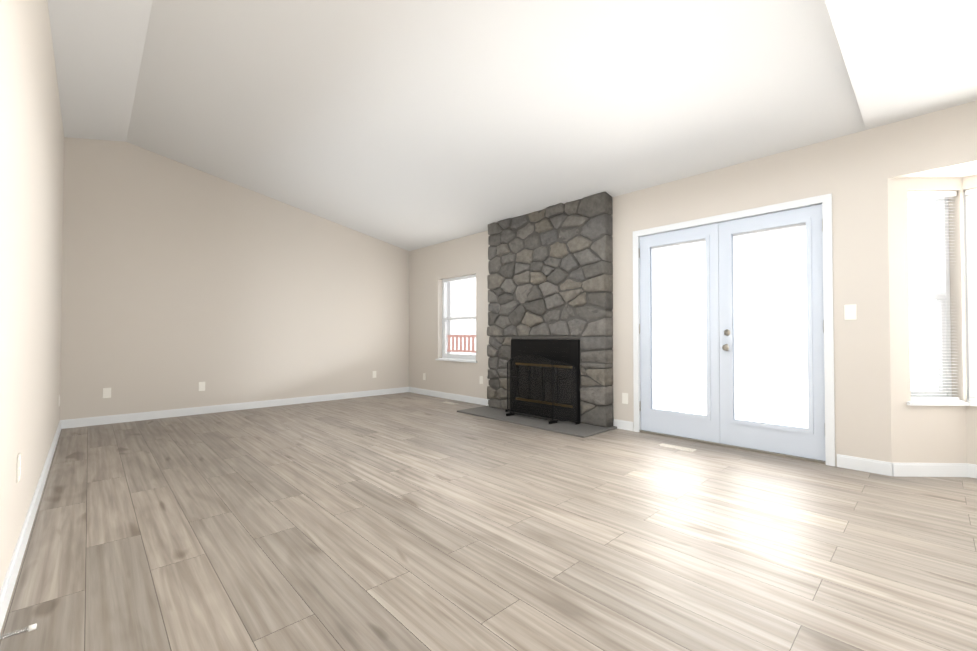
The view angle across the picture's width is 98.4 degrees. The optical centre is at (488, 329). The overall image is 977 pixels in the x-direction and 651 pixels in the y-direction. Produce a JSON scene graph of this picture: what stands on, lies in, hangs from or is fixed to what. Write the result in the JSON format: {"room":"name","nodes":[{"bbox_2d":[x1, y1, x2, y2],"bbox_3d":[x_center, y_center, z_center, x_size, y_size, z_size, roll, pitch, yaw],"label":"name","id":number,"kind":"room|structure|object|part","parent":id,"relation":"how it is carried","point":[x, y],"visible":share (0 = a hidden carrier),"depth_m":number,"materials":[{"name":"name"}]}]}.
{"room":"living room","nodes":[
{"label":"living room","id":0,"kind":"room"},
{"bbox_2d":[0,0,63,589],"bbox_3d":[-1.173,-0.597,0.811,0.160,3.220,10.230,1,-1,-43],"label":"wall","id":1,"kind":"structure","parent":0,"point":[31,178],"depth_m":2.03,"materials":[{"name":"beige paint"}]},
{"bbox_2d":[0,623,36,639],"bbox_3d":[-1.509,0.967,1.343,0.092,0.025,0.025,1,-1,-43],"label":"door stop","id":2,"kind":"object","parent":1,"relation":"attached to","point":[30,628],"visible":1,"depth_m":1.35,"materials":[{"name":"white metal"}]},
{"bbox_2d":[17,453,20,482],"bbox_3d":[-2.043,0.599,1.834,0.008,0.115,0.070,1,-1,-43],"label":"electrical outlet","id":3,"kind":"object","parent":1,"relation":"attached to","point":[18,466],"visible":0.98,"depth_m":1.81,"materials":[{"name":"white plastic"}]},
{"bbox_2d":[0,420,60,631],"bbox_3d":[-1.110,0.966,0.846,0.013,0.095,10.230,1,-1,-43],"label":"baseboard","id":4,"kind":"structure","parent":1,"relation":"attached to","point":[7,588],"depth_m":1.92,"materials":[{"name":"white wood"}]},
{"bbox_2d":[47,0,152,141],"bbox_3d":[-2.436,-2.225,2.540,0.670,0.250,6.340,1,-1,-43],"label":"ceiling","id":5,"kind":"structure","parent":0,"point":[98,46],"depth_m":3.41,"materials":[{"name":"white paint"}]},
{"bbox_2d":[60,137,408,419],"bbox_3d":[-3.147,-0.574,6.099,4.570,3.340,0.160,1,-1,-43],"label":"wall","id":6,"kind":"structure","parent":0,"point":[180,281],"depth_m":5.48,"materials":[{"name":"beige paint"}]},
{"bbox_2d":[103,388,110,397],"bbox_3d":[-4.358,0.721,4.814,0.070,0.115,0.008,1,-1,-43],"label":"electrical outlet","id":7,"kind":"object","parent":6,"relation":"attached to","point":[106,392],"visible":1,"depth_m":4.81,"materials":[{"name":"white plastic"}]},
{"bbox_2d":[199,382,204,390],"bbox_3d":[-3.698,0.731,5.439,0.070,0.115,0.008,1,-1,-43],"label":"electrical outlet","id":8,"kind":"object","parent":6,"relation":"attached to","point":[201,386],"visible":1,"depth_m":5.44,"materials":[{"name":"white plastic"}]},
{"bbox_2d":[61,387,408,428],"bbox_3d":[-3.029,1.048,6.066,4.410,0.095,0.013,1,-1,-43],"label":"baseboard","id":9,"kind":"structure","parent":6,"relation":"attached to","point":[93,421],"depth_m":5.52,"materials":[{"name":"white wood"}]},
{"bbox_2d":[0,392,976,650],"bbox_3d":[0.620,1.090,2.484,5.380,0.100,10.830,1,-1,-43],"label":"floor","id":10,"kind":"structure","parent":0,"point":[404,522],"depth_m":2.05,"materials":[{"name":"brown wood"}]},
{"bbox_2d":[457,406,616,437],"bbox_3d":[0.492,1.071,5.085,0.643,0.020,1.980,1,-1,-43],"label":"hearth slab","id":11,"kind":"object","parent":10,"relation":"on","point":[582,430],"visible":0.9,"depth_m":4.74,"materials":[{"name":"grey stone"}]},
{"bbox_2d":[505,354,579,424],"bbox_3d":[0.545,0.670,5.031,0.266,0.776,1.102,1,-1,-43],"label":"fire screen","id":12,"kind":"object","parent":11,"relation":"on","point":[541,387],"visible":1,"depth_m":4.87,"materials":[{"name":"black metal"}]},
{"bbox_3d":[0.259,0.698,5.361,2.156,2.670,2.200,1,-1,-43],"label":"frame","id":13,"kind":"part","parent":12,"relation":"part of","materials":[{"name":"black metal"}]},
{"bbox_3d":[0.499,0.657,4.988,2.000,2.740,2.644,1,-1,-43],"label":"frame","id":14,"kind":"part","parent":12,"relation":"part of","materials":[{"name":"black metal"}]},
{"bbox_3d":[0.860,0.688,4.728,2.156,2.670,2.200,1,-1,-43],"label":"frame","id":15,"kind":"part","parent":12,"relation":"part of","materials":[{"name":"black metal"}]},
{"bbox_2d":[490,199,611,426],"bbox_3d":[0.691,-0.199,5.260,0.144,2.564,1.806,1,-1,-43],"label":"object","id":16,"kind":"object","parent":10,"relation":"on","point":[561,308],"visible":0.21,"depth_m":5.01,"materials":[{"name":"grey stone"}]},
{"bbox_2d":[511,339,579,422],"bbox_3d":[0.715,0.590,5.193,0.182,0.940,1.039,1,-1,-43],"label":"surround","id":17,"kind":"object","parent":16,"relation":"attached to","point":[567,351],"visible":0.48,"depth_m":4.99,"materials":[{"name":"black metal"}]},
{"bbox_2d":[487,192,612,426],"bbox_3d":[0.673,-0.215,5.237,0.200,2.559,1.838,1,-1,-43],"label":"fireplace column","id":18,"kind":"structure","parent":16,"relation":"attached to","point":[599,225],"depth_m":4.97,"materials":[{"name":"grey stone"}]},
{"bbox_2d":[658,443,695,451],"bbox_3d":[1.691,1.058,3.783,0.100,0.005,0.300,1,-1,-43],"label":"floor vent","id":19,"kind":"object","parent":10,"relation":"in","point":[676,447],"visible":0.96,"depth_m":3.78,"materials":[{"name":"silver metal"}]},
{"bbox_2d":[640,430,825,463],"bbox_3d":[2.178,1.053,3.916,0.190,0.018,1.537,1,-1,-43],"label":"threshold","id":20,"kind":"object","parent":10,"relation":"on","point":[747,449],"visible":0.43,"depth_m":3.73,"materials":[{"name":"grey metal"}]},
{"bbox_2d":[126,0,976,250],"bbox_3d":[0.486,-1.911,2.404,4.730,0.881,10.550,1,-1,-43],"label":"ceiling","id":21,"kind":"structure","parent":0,"point":[409,125],"depth_m":3.24,"materials":[{"name":"white paint"}]},
{"bbox_2d":[409,101,976,465],"bbox_3d":[2.089,-0.232,4.008,0.160,2.590,10.390,1,-1,-43],"label":"wall","id":22,"kind":"structure","parent":0,"point":[852,173],"depth_m":3.28,"materials":[{"name":"beige paint"}]},
{"bbox_2d":[409,387,488,405],"bbox_3d":[-0.666,1.060,6.768,0.013,0.095,2.245,1,-1,-43],"label":"baseboard","id":23,"kind":"structure","parent":22,"relation":"attached to","point":[469,399],"depth_m":6.69,"materials":[{"name":"white wood"}]},
{"bbox_2d":[435,274,476,362],"bbox_3d":[-0.466,-0.173,6.677,0.185,1.340,1.000,1,-1,-43],"label":"window","id":24,"kind":"structure","parent":22,"relation":"in","point":[462,357],"depth_m":6.84,"materials":[{"name":"white"}]},
{"bbox_3d":[-0.426,-0.184,6.715,0.004,1.230,0.850,1,-1,-43],"label":"glass","id":25,"kind":"part","parent":24,"relation":"part of","materials":[{"name":"white"}]},
{"bbox_2d":[613,419,633,430],"bbox_3d":[1.451,1.024,4.536,0.013,0.095,0.228,1,-1,-43],"label":"baseboard","id":26,"kind":"structure","parent":22,"relation":"attached to","point":[623,425],"depth_m":4.53,"materials":[{"name":"white wood"}]},
{"bbox_2d":[622,393,627,403],"bbox_3d":[1.467,0.737,4.526,0.008,0.115,0.070,1,-1,-43],"label":"electrical outlet","id":27,"kind":"object","parent":22,"relation":"attached to","point":[624,398],"visible":1,"depth_m":4.52,"materials":[{"name":"white plastic"}]},
{"bbox_2d":[633,193,834,465],"bbox_3d":[2.149,0.006,3.905,0.209,2.112,1.651,1,-1,-43],"label":"french door","id":28,"kind":"structure","parent":22,"relation":"in","point":[825,200],"depth_m":3.67,"materials":[{"name":"white wood"}]},
{"bbox_3d":[1.876,-0.022,4.175,0.006,1.714,0.586,1,-1,-43],"label":"glass","id":29,"kind":"part","parent":28,"relation":"part of","materials":[{"name":"glass"}]},
{"bbox_2d":[640,223,719,442],"bbox_3d":[1.877,0.031,4.175,0.062,2.031,0.764,1,-1,-43],"label":"french door","id":30,"kind":"structure","parent":28,"relation":"attached to","point":[695,426],"depth_m":4.08,"materials":[{"name":"grey paint"}]},
{"bbox_3d":[2.147,0.094,3.806,0.071,0.198,0.065,1,-1,-43],"label":"knob handle","id":31,"kind":"part","parent":28,"relation":"part of","materials":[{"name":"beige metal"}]},
{"bbox_3d":[2.118,-0.014,3.876,0.014,1.710,1.551,1,-1,-43],"label":"french door hinges","id":32,"kind":"part","parent":28,"relation":"part of","materials":[{"name":"silver metal"}]},
{"bbox_3d":[2.404,-0.031,3.619,0.006,1.714,0.586,1,-1,-43],"label":"glass","id":33,"kind":"part","parent":28,"relation":"part of","materials":[{"name":"glass"}]},
{"bbox_2d":[718,204,825,460],"bbox_3d":[2.405,0.022,3.619,0.062,2.031,0.764,1,-1,-43],"label":"french door","id":34,"kind":"structure","parent":28,"relation":"attached to","point":[809,442],"depth_m":3.52,"materials":[{"name":"grey paint"}]},
{"bbox_2d":[844,304,856,319],"bbox_3d":[2.741,-0.134,3.192,0.014,0.115,0.070,1,-1,-43],"label":"light switch","id":35,"kind":"object","parent":22,"relation":"attached to","point":[850,312],"visible":1,"depth_m":3.19,"materials":[{"name":"white plastic"}]},
{"bbox_2d":[837,454,891,475],"bbox_3d":[2.784,1.002,3.130,0.013,0.095,0.306,1,-1,-43],"label":"baseboard","id":36,"kind":"structure","parent":22,"relation":"attached to","point":[866,465],"depth_m":3.12,"materials":[{"name":"white wood"}]},
{"bbox_2d":[888,177,966,462],"bbox_3d":[3.158,-0.126,3.114,0.523,2.350,0.160,0,-1,2],"label":"wall","id":37,"kind":"structure","parent":0,"point":[928,434],"depth_m":3.04,"materials":[{"name":"beige paint"}]},
{"bbox_2d":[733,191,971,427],"bbox_3d":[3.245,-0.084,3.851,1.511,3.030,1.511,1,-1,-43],"label":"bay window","id":38,"kind":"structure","parent":37,"relation":"in","point":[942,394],"depth_m":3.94,"materials":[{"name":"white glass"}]},
{"bbox_3d":[3.226,-0.245,3.151,0.227,1.470,0.227,1,-1,-43],"label":"glass","id":39,"kind":"part","parent":38,"relation":"part of","materials":[{"name":"glass"}]},
{"bbox_3d":[3.226,-0.245,3.154,0.313,1.526,0.313,1,-1,-43],"label":"frame","id":40,"kind":"part","parent":38,"relation":"part of","materials":[{"name":"white"}]},
{"bbox_2d":[892,463,967,476],"bbox_3d":[3.156,1.000,3.010,0.523,0.095,0.013,0,-1,2],"label":"baseboard","id":41,"kind":"structure","parent":37,"relation":"attached to","point":[929,469],"depth_m":3.00,"materials":[{"name":"white wood"}]},
{"bbox_2d":[890,160,976,177],"bbox_3d":[4.030,-1.172,2.246,0.527,0.120,2.740,1,-1,-43],"label":"ceiling soffit","id":42,"kind":"structure","parent":0,"point":[966,169],"depth_m":2.95,"materials":[{"name":"beige paint"}]},
{"bbox_2d":[962,175,976,464],"bbox_3d":[4.163,-0.138,2.356,0.160,2.350,2.000,1,-1,-43],"label":"wall","id":43,"kind":"structure","parent":0,"point":[969,182],"depth_m":3.00,"materials":[{"name":"beige paint"}]},
{"bbox_2d":[963,188,976,405],"bbox_3d":[4.421,-0.104,2.600,0.930,3.030,3.588,1,-1,-43],"label":"bay window","id":44,"kind":"structure","parent":43,"relation":"in","point":[970,254],"depth_m":3.03,"materials":[{"name":"white"}]},
{"bbox_2d":[968,463,976,477],"bbox_3d":[4.101,0.989,2.279,0.013,0.095,2.000,1,-1,-43],"label":"baseboard","id":45,"kind":"structure","parent":43,"relation":"attached to","point":[972,470],"depth_m":2.98,"materials":[{"name":"white wood"}]},
{"label":"outside","id":46,"kind":"structure","parent":0,"visible":0},
{"bbox_2d":[652,197,976,414],"bbox_3d":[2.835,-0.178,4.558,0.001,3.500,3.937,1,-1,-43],"label":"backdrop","id":47,"kind":"structure","parent":46,"point":[694,308],"depth_m":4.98,"materials":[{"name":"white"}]},
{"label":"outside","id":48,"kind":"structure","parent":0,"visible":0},
{"bbox_2d":[447,335,475,352],"bbox_3d":[-0.090,0.236,7.041,0.080,0.310,2.000,1,-1,-43],"label":"deck railing","id":49,"kind":"object","parent":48,"point":[449,337],"depth_m":7.44,"materials":[{"name":"paint"}]},
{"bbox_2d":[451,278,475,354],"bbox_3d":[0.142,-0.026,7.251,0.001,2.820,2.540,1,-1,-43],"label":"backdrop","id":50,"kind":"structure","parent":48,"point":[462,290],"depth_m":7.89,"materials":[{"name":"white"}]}
]}

